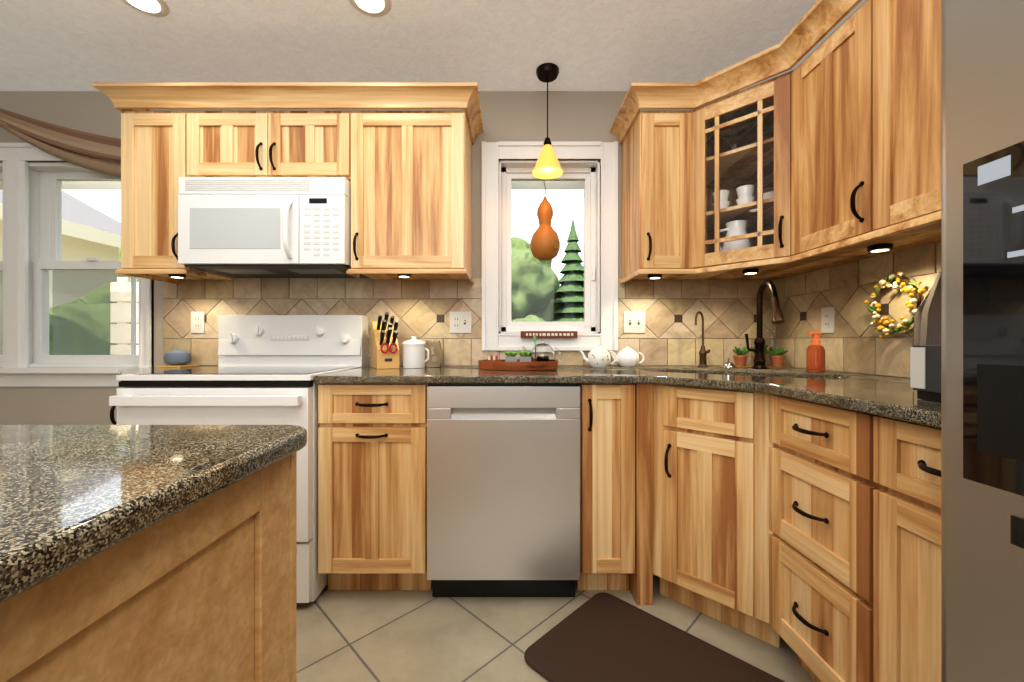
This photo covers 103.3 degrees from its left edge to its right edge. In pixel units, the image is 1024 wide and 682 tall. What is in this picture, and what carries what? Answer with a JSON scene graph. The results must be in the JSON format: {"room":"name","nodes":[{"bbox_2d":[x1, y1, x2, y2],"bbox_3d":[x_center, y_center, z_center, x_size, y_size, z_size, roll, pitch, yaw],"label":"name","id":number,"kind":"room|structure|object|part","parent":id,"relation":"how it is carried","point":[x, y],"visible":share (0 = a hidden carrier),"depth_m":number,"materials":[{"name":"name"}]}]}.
{"room":"kitchen","nodes":[
{"label":"kitchen","id":0,"kind":"room"},
{"bbox_2d":[0,91,739,424],"bbox_3d":[-1.075,-0.160,2.290,5.050,2.420,0.140,0,0,0],"label":"wall","id":1,"kind":"structure","parent":0,"point":[572,115],"depth_m":2.22,"materials":[{"name":"beige paint"}]},
{"bbox_2d":[0,143,153,386],"bbox_3d":[-2.710,-0.413,2.255,1.534,1.323,0.190,0,0,0],"label":"window","id":2,"kind":"structure","parent":1,"relation":"in","point":[32,225],"depth_m":2.25,"materials":[{"name":"white wood"}]},
{"bbox_2d":[0,108,120,176],"bbox_3d":[-2.376,-1.067,2.149,1.088,0.455,0.077,0,0,0],"label":"valance","id":3,"kind":"object","parent":2,"relation":"hanging from","point":[95,152],"visible":0.71,"depth_m":2.13,"materials":[{"name":"beige fabric"}]},
{"bbox_2d":[112,86,234,281],"bbox_3d":[-1.667,-0.748,2.049,0.305,0.825,0.338,0,0,0],"label":"upper cabinet","id":4,"kind":"object","parent":1,"relation":"attached to","point":[154,144],"depth_m":1.88,"materials":[{"name":"brown wood"}]},
{"bbox_2d":[188,86,351,177],"bbox_3d":[-1.134,-0.962,2.049,0.762,0.398,0.338,0,0,0],"label":"upper cabinet","id":5,"kind":"object","parent":1,"relation":"attached to","point":[220,143],"depth_m":1.88,"materials":[{"name":"brown wood"}]},
{"bbox_2d":[178,177,368,277],"bbox_3d":[-1.134,-0.541,1.992,0.754,0.403,0.429,0,0,0],"label":"microwave","id":6,"kind":"object","parent":5,"relation":"attached to","point":[267,227],"visible":1,"depth_m":1.83,"materials":[{"name":"white plastic"}]},
{"bbox_2d":[0,181,583,189],"bbox_3d":[-1.500,-1.160,2.665,9.000,0.100,0.610,0,0,0],"label":"roof eave","id":7,"kind":"object","parent":1,"relation":"attached to","point":[527,185],"depth_m":2.89,"materials":[{"name":"beige"}]},
{"bbox_2d":[346,86,475,281],"bbox_3d":[-0.486,-0.748,2.049,0.533,0.825,0.338,0,0,0],"label":"upper cabinet","id":8,"kind":"object","parent":1,"relation":"attached to","point":[407,175],"depth_m":1.89,"materials":[{"name":"brown wood"}]},
{"bbox_2d":[163,278,774,365],"bbox_3d":[-0.228,-0.103,2.203,3.354,0.477,0.027,0,0,0],"label":"tile backsplash","id":9,"kind":"structure","parent":1,"relation":"attached to","point":[421,310],"depth_m":2.21,"materials":[{"name":"tile"}]},
{"bbox_2d":[191,312,204,332],"bbox_3d":[-1.713,-0.102,2.207,0.072,0.116,0.007,0,0,0],"label":"electrical outlet","id":10,"kind":"object","parent":9,"relation":"attached to","point":[197,322],"visible":1,"depth_m":2.21,"materials":[{"name":"white plastic"}]},
{"bbox_2d":[450,312,471,332],"bbox_3d":[-0.280,-0.102,2.203,0.118,0.116,0.016,0,0,0],"label":"electrical outlet","id":11,"kind":"object","parent":9,"relation":"attached to","point":[460,322],"visible":1,"depth_m":2.21,"materials":[{"name":"white plastic"}]},
{"bbox_2d":[623,312,644,332],"bbox_3d":[0.667,-0.102,2.203,0.118,0.116,0.016,0,0,0],"label":"switch plate","id":12,"kind":"object","parent":9,"relation":"attached to","point":[633,322],"visible":1,"depth_m":2.21,"materials":[{"name":"white plastic"}]},
{"bbox_2d":[482,141,617,350],"bbox_3d":[0.205,-0.515,2.269,0.740,1.134,0.151,0,0,0],"label":"window","id":13,"kind":"structure","parent":1,"relation":"in","point":[501,331],"depth_m":2.20,"materials":[{"name":"white wood"}]},
{"bbox_2d":[530,179,559,260],"bbox_3d":[0.185,-0.710,2.265,0.168,0.520,0.168,0,0,0],"label":"gourd","id":14,"kind":"object","parent":13,"relation":"hanging from","point":[545,243],"visible":0.98,"depth_m":2.22,"materials":[{"name":"brown"}]},
{"bbox_2d":[521,331,576,337],"bbox_3d":[0.200,-0.035,2.186,0.305,0.037,0.013,0,0,0],"label":"sign","id":15,"kind":"object","parent":13,"relation":"attached to","point":[551,334],"visible":0.98,"depth_m":2.18,"materials":[{"name":"brown wood"}]},
{"bbox_2d":[618,80,713,283],"bbox_3d":[0.744,-0.748,2.027,0.288,0.825,0.381,0,0,0],"label":"upper cabinet","id":16,"kind":"object","parent":1,"relation":"attached to","point":[658,146],"depth_m":1.89,"materials":[{"name":"brown wood"}]},
{"bbox_2d":[775,241,940,377],"bbox_3d":[1.437,-0.103,1.393,0.024,0.477,1.590,0,0,0],"label":"tile backsplash","id":17,"kind":"structure","parent":1,"relation":"attached to","point":[855,346],"depth_m":1.69,"materials":[{"name":"tile"}]},
{"bbox_2d":[821,307,834,332],"bbox_3d":[1.437,-0.095,1.844,0.007,0.116,0.072,0,0,0],"label":"electrical outlet","id":18,"kind":"object","parent":17,"relation":"attached to","point":[827,319],"visible":1,"depth_m":1.84,"materials":[{"name":"white plastic"}]},
{"bbox_2d":[864,271,925,337],"bbox_3d":[1.411,-0.133,1.497,0.042,0.246,0.226,0,0,0],"label":"wreath","id":19,"kind":"object","parent":17,"relation":"hanging from","point":[905,324],"visible":0.96,"depth_m":1.50,"materials":[{"name":"multicoloured"}]},
{"bbox_2d":[0,0,866,90],"bbox_3d":[-1.075,-1.420,0.010,5.250,0.100,4.620,0,0,0],"label":"ceiling","id":20,"kind":"structure","parent":0,"point":[485,45],"depth_m":1.85,"materials":[{"name":"paint"}]},
{"bbox_2d":[121,0,169,16],"bbox_3d":[-1.474,-1.363,1.655,0.168,0.011,0.080,0,0,0],"label":"recessed light","id":21,"kind":"object","parent":20,"relation":"in","point":[157,8],"depth_m":1.65,"materials":[{"name":"white"}]},
{"bbox_2d":[349,0,391,16],"bbox_3d":[-0.567,-1.363,1.655,0.165,0.011,0.080,0,0,0],"label":"recessed light","id":22,"kind":"object","parent":20,"relation":"in","point":[371,8],"depth_m":1.65,"materials":[{"name":"white"}]},
{"bbox_2d":[532,63,562,178],"bbox_3d":[0.180,-1.109,2.050,0.158,0.519,0.158,0,0,0],"label":"pendant light","id":23,"kind":"object","parent":20,"relation":"hanging from","point":[547,166],"visible":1,"depth_m":2.03,"materials":[{"name":"yellow glass"}]},
{"bbox_2d":[297,574,814,681],"bbox_3d":[-1.075,1.100,0.010,5.050,0.100,4.420,0,0,0],"label":"floor","id":24,"kind":"structure","parent":0,"point":[384,636],"depth_m":1.44,"materials":[{"name":"tile"}]},
{"bbox_2d":[110,387,122,424],"bbox_3d":[-1.695,0.609,1.914,0.314,0.882,0.604,0,0,0],"label":"base cabinet","id":25,"kind":"object","parent":24,"relation":"on","point":[112,419],"visible":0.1,"depth_m":1.62,"materials":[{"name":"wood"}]},
{"bbox_2d":[118,366,216,374],"bbox_3d":[-1.718,0.151,1.903,0.373,0.030,0.629,0,0,0],"label":"countertop","id":26,"kind":"structure","parent":25,"relation":"on","point":[136,370],"depth_m":1.93,"materials":[{"name":"stone"}]},
{"bbox_2d":[156,349,197,367],"bbox_3d":[-1.750,0.089,2.120,0.124,0.092,0.120,0,0,0],"label":"speaker","id":27,"kind":"object","parent":26,"relation":"on","point":[177,358],"visible":1,"depth_m":2.09},
{"bbox_2d":[0,452,296,681],"bbox_3d":[-1.323,0.609,-0.273,1.953,0.882,1.854,0,0,0],"label":"kitchen island","id":28,"kind":"object","parent":24,"relation":"on","point":[205,590],"visible":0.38,"depth_m":0.43,"materials":[{"name":"brown wood"}]},
{"bbox_2d":[0,425,306,603],"bbox_3d":[-1.333,0.151,-0.292,2.033,0.030,1.915,0,0,0],"label":"island countertop","id":29,"kind":"structure","parent":28,"relation":"on","point":[71,496],"depth_m":0.41,"materials":[{"name":"stone"}]},
{"bbox_2d":[109,315,367,602],"bbox_3d":[-1.155,0.458,1.861,0.750,1.185,0.692,0,0,0],"label":"range","id":30,"kind":"object","parent":24,"relation":"on","point":[267,369],"visible":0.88,"depth_m":1.57,"materials":[{"name":"white metal"}]},
{"bbox_2d":[318,383,432,589],"bbox_3d":[-0.557,0.609,1.895,0.435,0.882,0.642,0,0,0],"label":"base cabinet","id":31,"kind":"object","parent":24,"relation":"on","point":[372,486],"visible":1,"depth_m":1.62,"materials":[{"name":"brown wood"}]},
{"bbox_2d":[427,383,579,596],"bbox_3d":[-0.033,0.609,1.904,0.606,0.882,0.612,0,0,0],"label":"dishwasher","id":32,"kind":"object","parent":24,"relation":"on","point":[503,489],"visible":0.96,"depth_m":1.60,"materials":[{"name":"silver metal"}]},
{"bbox_2d":[575,383,634,589],"bbox_3d":[0.385,0.609,1.895,0.218,0.882,0.642,0,0,0],"label":"base cabinet","id":33,"kind":"object","parent":24,"relation":"on","point":[607,486],"visible":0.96,"depth_m":1.61,"materials":[{"name":"brown wood"}]},
{"bbox_2d":[629,383,652,604],"bbox_3d":[0.528,0.609,1.913,0.064,0.882,0.606,0,0,0],"label":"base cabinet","id":34,"kind":"object","parent":24,"relation":"on","point":[641,584],"visible":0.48,"depth_m":1.61,"materials":[{"name":"brown wood"}]},
{"bbox_2d":[524,592,784,681],"bbox_3d":[0.521,1.041,1.188,0.920,0.018,0.500,0,0,45],"label":"floor mat","id":35,"kind":"object","parent":24,"relation":"on","point":[602,637],"visible":0.98,"depth_m":1.34,"materials":[{"name":"brown rubber"}]},
{"bbox_2d":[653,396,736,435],"bbox_3d":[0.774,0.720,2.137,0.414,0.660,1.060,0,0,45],"label":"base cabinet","id":36,"kind":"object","parent":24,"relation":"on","point":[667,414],"depth_m":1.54,"materials":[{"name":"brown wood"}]},
{"bbox_2d":[653,404,776,646],"bbox_3d":[1.071,0.720,1.841,0.424,0.660,1.060,0,0,45],"label":"base cabinet","id":37,"kind":"object","parent":24,"relation":"on","point":[712,531],"depth_m":1.45,"materials":[{"name":"brown wood"}]},
{"bbox_2d":[314,366,898,391],"bbox_3d":[0.336,0.251,1.752,2.223,0.230,0.929,0,0,0],"label":"countertop","id":38,"kind":"structure","parent":37,"relation":"on","point":[743,379],"depth_m":1.60,"materials":[{"name":"stone"}]},
{"bbox_2d":[371,312,398,368],"bbox_3d":[-0.636,-0.004,2.040,0.105,0.278,0.250,0,0,-28],"label":"knife block","id":39,"kind":"object","parent":38,"relation":"on","point":[384,347],"visible":1,"depth_m":1.99,"materials":[{"name":"brown wood"}]},
{"bbox_2d":[402,336,428,367],"bbox_3d":[-0.487,0.054,2.050,0.136,0.162,0.118,0,0,0],"label":"canister","id":40,"kind":"object","parent":38,"relation":"on","point":[414,348],"visible":1,"depth_m":2.00,"materials":[{"name":"white ceramic"}]},
{"bbox_2d":[425,340,440,366],"bbox_3d":[-0.415,0.065,2.130,0.084,0.140,0.084,0,0,0],"label":"glass jar","id":41,"kind":"object","parent":38,"relation":"on","point":[433,347],"visible":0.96,"depth_m":2.10,"materials":[{"name":"clear"}]},
{"bbox_2d":[478,333,561,370],"bbox_3d":[0.037,0.048,1.984,0.407,0.174,0.276,0,0,0],"label":"wood tray","id":42,"kind":"object","parent":38,"relation":"on","point":[540,356],"visible":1,"depth_m":1.93,"materials":[{"name":"brown wood"}]},
{"bbox_3d":[0.145,0.060,1.985,0.192,0.131,0.124,0,0,0],"label":"teapot glass","id":43,"kind":"part","parent":42,"relation":"part of","materials":[{"name":"white"}]},
{"bbox_2d":[579,344,616,367],"bbox_3d":[0.440,0.075,2.070,0.192,0.120,0.121,0,0,0],"label":"teapot","id":44,"kind":"object","parent":38,"relation":"on","point":[598,356],"visible":1,"depth_m":2.03,"materials":[{"name":"white ceramic"}]},
{"bbox_2d":[609,346,643,366],"bbox_3d":[0.605,0.081,2.135,0.191,0.108,0.120,0,0,0],"label":"teapot","id":45,"kind":"object","parent":38,"relation":"on","point":[627,356],"visible":0.98,"depth_m":2.10,"materials":[{"name":"white ceramic"}]},
{"bbox_2d":[695,311,709,366],"bbox_3d":[0.988,-0.009,2.099,0.115,0.288,0.084,0,0,0],"label":"faucet","id":46,"kind":"object","parent":38,"relation":"on","point":[703,352],"visible":1,"depth_m":2.09,"materials":[{"name":"brown metal"}]},
{"bbox_2d":[722,358,734,367],"bbox_3d":[1.085,0.110,2.030,0.060,0.050,0.059,0,0,0],"label":"dome","id":47,"kind":"object","parent":38,"relation":"on","point":[728,364],"visible":1,"depth_m":2.01,"materials":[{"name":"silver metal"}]},
{"bbox_2d":[733,314,790,367],"bbox_3d":[1.286,-0.010,2.110,0.293,0.290,0.184,0,0,0],"label":"pots","id":48,"kind":"object","parent":38,"relation":"on","point":[777,356],"visible":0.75,"depth_m":2.07,"materials":[{"name":"brown ceramic"}]},
{"bbox_2d":[745,280,784,368],"bbox_3d":[1.199,-0.076,1.895,0.097,0.422,0.247,0,0,0],"label":"faucet","id":49,"kind":"object","parent":38,"relation":"on","point":[759,360],"visible":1,"depth_m":1.96,"materials":[{"name":"black metal"}]},
{"bbox_2d":[806,331,824,372],"bbox_3d":[1.307,0.046,1.744,0.068,0.178,0.066,0,0,0],"label":"soap bottle","id":50,"kind":"object","parent":38,"relation":"on","point":[815,356],"visible":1,"depth_m":1.73,"materials":[{"name":"orange plastic"}]},
{"bbox_2d":[758,378,940,427],"bbox_3d":[1.115,0.251,1.077,0.663,0.230,0.960,0,0,0],"label":"countertop","id":51,"kind":"structure","parent":37,"relation":"on","point":[891,397],"depth_m":1.06,"materials":[{"name":"stone"}]},
{"bbox_2d":[910,345,940,401],"bbox_3d":[1.025,0.071,0.833,0.164,0.127,0.285,0,0,0],"label":"toaster","id":52,"kind":"object","parent":51,"relation":"on","point":[925,371],"visible":0.35,"depth_m":0.92,"materials":[{"name":"grey"}]},
{"bbox_2d":[777,633,779,647],"bbox_3d":[1.367,0.720,1.544,0.414,0.660,1.060,0,0,45],"label":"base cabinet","id":53,"kind":"object","parent":24,"relation":"on","point":[778,636],"depth_m":1.38,"materials":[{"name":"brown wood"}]},
{"bbox_2d":[769,394,879,681],"bbox_3d":[1.125,0.609,1.138,0.642,0.882,0.380,0,0,0],"label":"base cabinet","id":54,"kind":"object","parent":24,"relation":"on","point":[822,485],"visible":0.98,"depth_m":1.10,"materials":[{"name":"brown wood"}]},
{"bbox_2d":[873,416,940,681],"bbox_3d":[1.125,0.609,0.771,0.642,0.882,0.350,0,0,0],"label":"base cabinet","id":55,"kind":"object","parent":24,"relation":"on","point":[907,557],"visible":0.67,"depth_m":0.87,"materials":[{"name":"brown wood"}]},
{"bbox_2d":[941,0,1023,681],"bbox_3d":[1.002,0.145,0.137,0.888,1.770,0.914,0,0,0],"label":"fridge","id":56,"kind":"object","parent":24,"relation":"on","point":[982,340],"visible":1,"depth_m":0.53,"materials":[{"name":"silver metal"}]},
{"bbox_3d":[1.500,-0.160,0.060,0.100,2.420,4.520,0,0,0],"label":"wall","id":57,"kind":"structure","parent":0,"visible":0},
{"bbox_2d":[694,68,777,259],"bbox_3d":[0.977,-0.728,1.749,0.284,0.662,0.284,0,0,0],"label":"upper cabinet","id":58,"kind":"object","parent":57,"relation":"attached to","point":[736,135],"depth_m":1.82,"materials":[{"name":"brown wood"}]},
{"bbox_2d":[766,0,926,263],"bbox_3d":[1.256,-0.708,1.423,0.383,0.744,0.477,0,0,0],"label":"upper cabinet","id":59,"kind":"object","parent":57,"relation":"attached to","point":[826,153],"depth_m":1.40,"materials":[{"name":"brown wood"}]},
{"bbox_2d":[850,0,940,243],"bbox_3d":[1.274,-0.708,1.048,0.338,0.744,0.516,0,0,0],"label":"upper cabinet","id":60,"kind":"object","parent":57,"relation":"attached to","point":[915,25],"depth_m":1.12,"materials":[{"name":"brown wood"}]},
{"bbox_2d":[913,272,940,344],"bbox_3d":[1.401,-0.101,1.286,0.096,0.301,0.212,0,0,0],"label":"hanging towel","id":61,"kind":"object","parent":57,"relation":"hanging from","point":[927,324],"visible":0.21,"depth_m":1.33,"materials":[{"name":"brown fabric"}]},
{"label":"outside","id":62,"kind":"structure","parent":0,"visible":0},
{"bbox_2d":[63,190,583,284],"bbox_3d":[0.000,-26.450,68.000,160.000,65.000,0.001,0,0,0],"label":"sky","id":63,"kind":"structure","parent":62,"point":[555,200],"depth_m":68.00,"materials":[{"name":"white"}]},
{"bbox_3d":[0.000,1.600,36.210,80.000,0.100,67.580,0,0,0],"label":"lawn","id":64,"kind":"structure","parent":62,"visible":0},
{"bbox_2d":[0,190,120,354],"bbox_3d":[-11.750,-1.200,8.800,11.300,5.500,22.400,0,0,0],"label":"house","id":65,"kind":"structure","parent":64,"relation":"on","point":[76,218],"depth_m":6.07,"materials":[{"name":"beige"}]},
{"bbox_2d":[110,277,137,354],"bbox_3d":[-3.225,0.490,3.640,0.650,2.120,0.120,0,0,0],"label":"fence","id":66,"kind":"object","parent":64,"relation":"on","point":[121,319],"depth_m":3.58,"materials":[{"name":"beige wood"}]},
{"bbox_2d":[49,219,583,354],"bbox_3d":[-11.450,-2.978,25.454,52.689,15.450,43.840,0,0,0],"label":"trees","id":67,"kind":"object","parent":64,"relation":"on","point":[574,291],"depth_m":25.16,"materials":[{"name":"green plant"}]}
]}

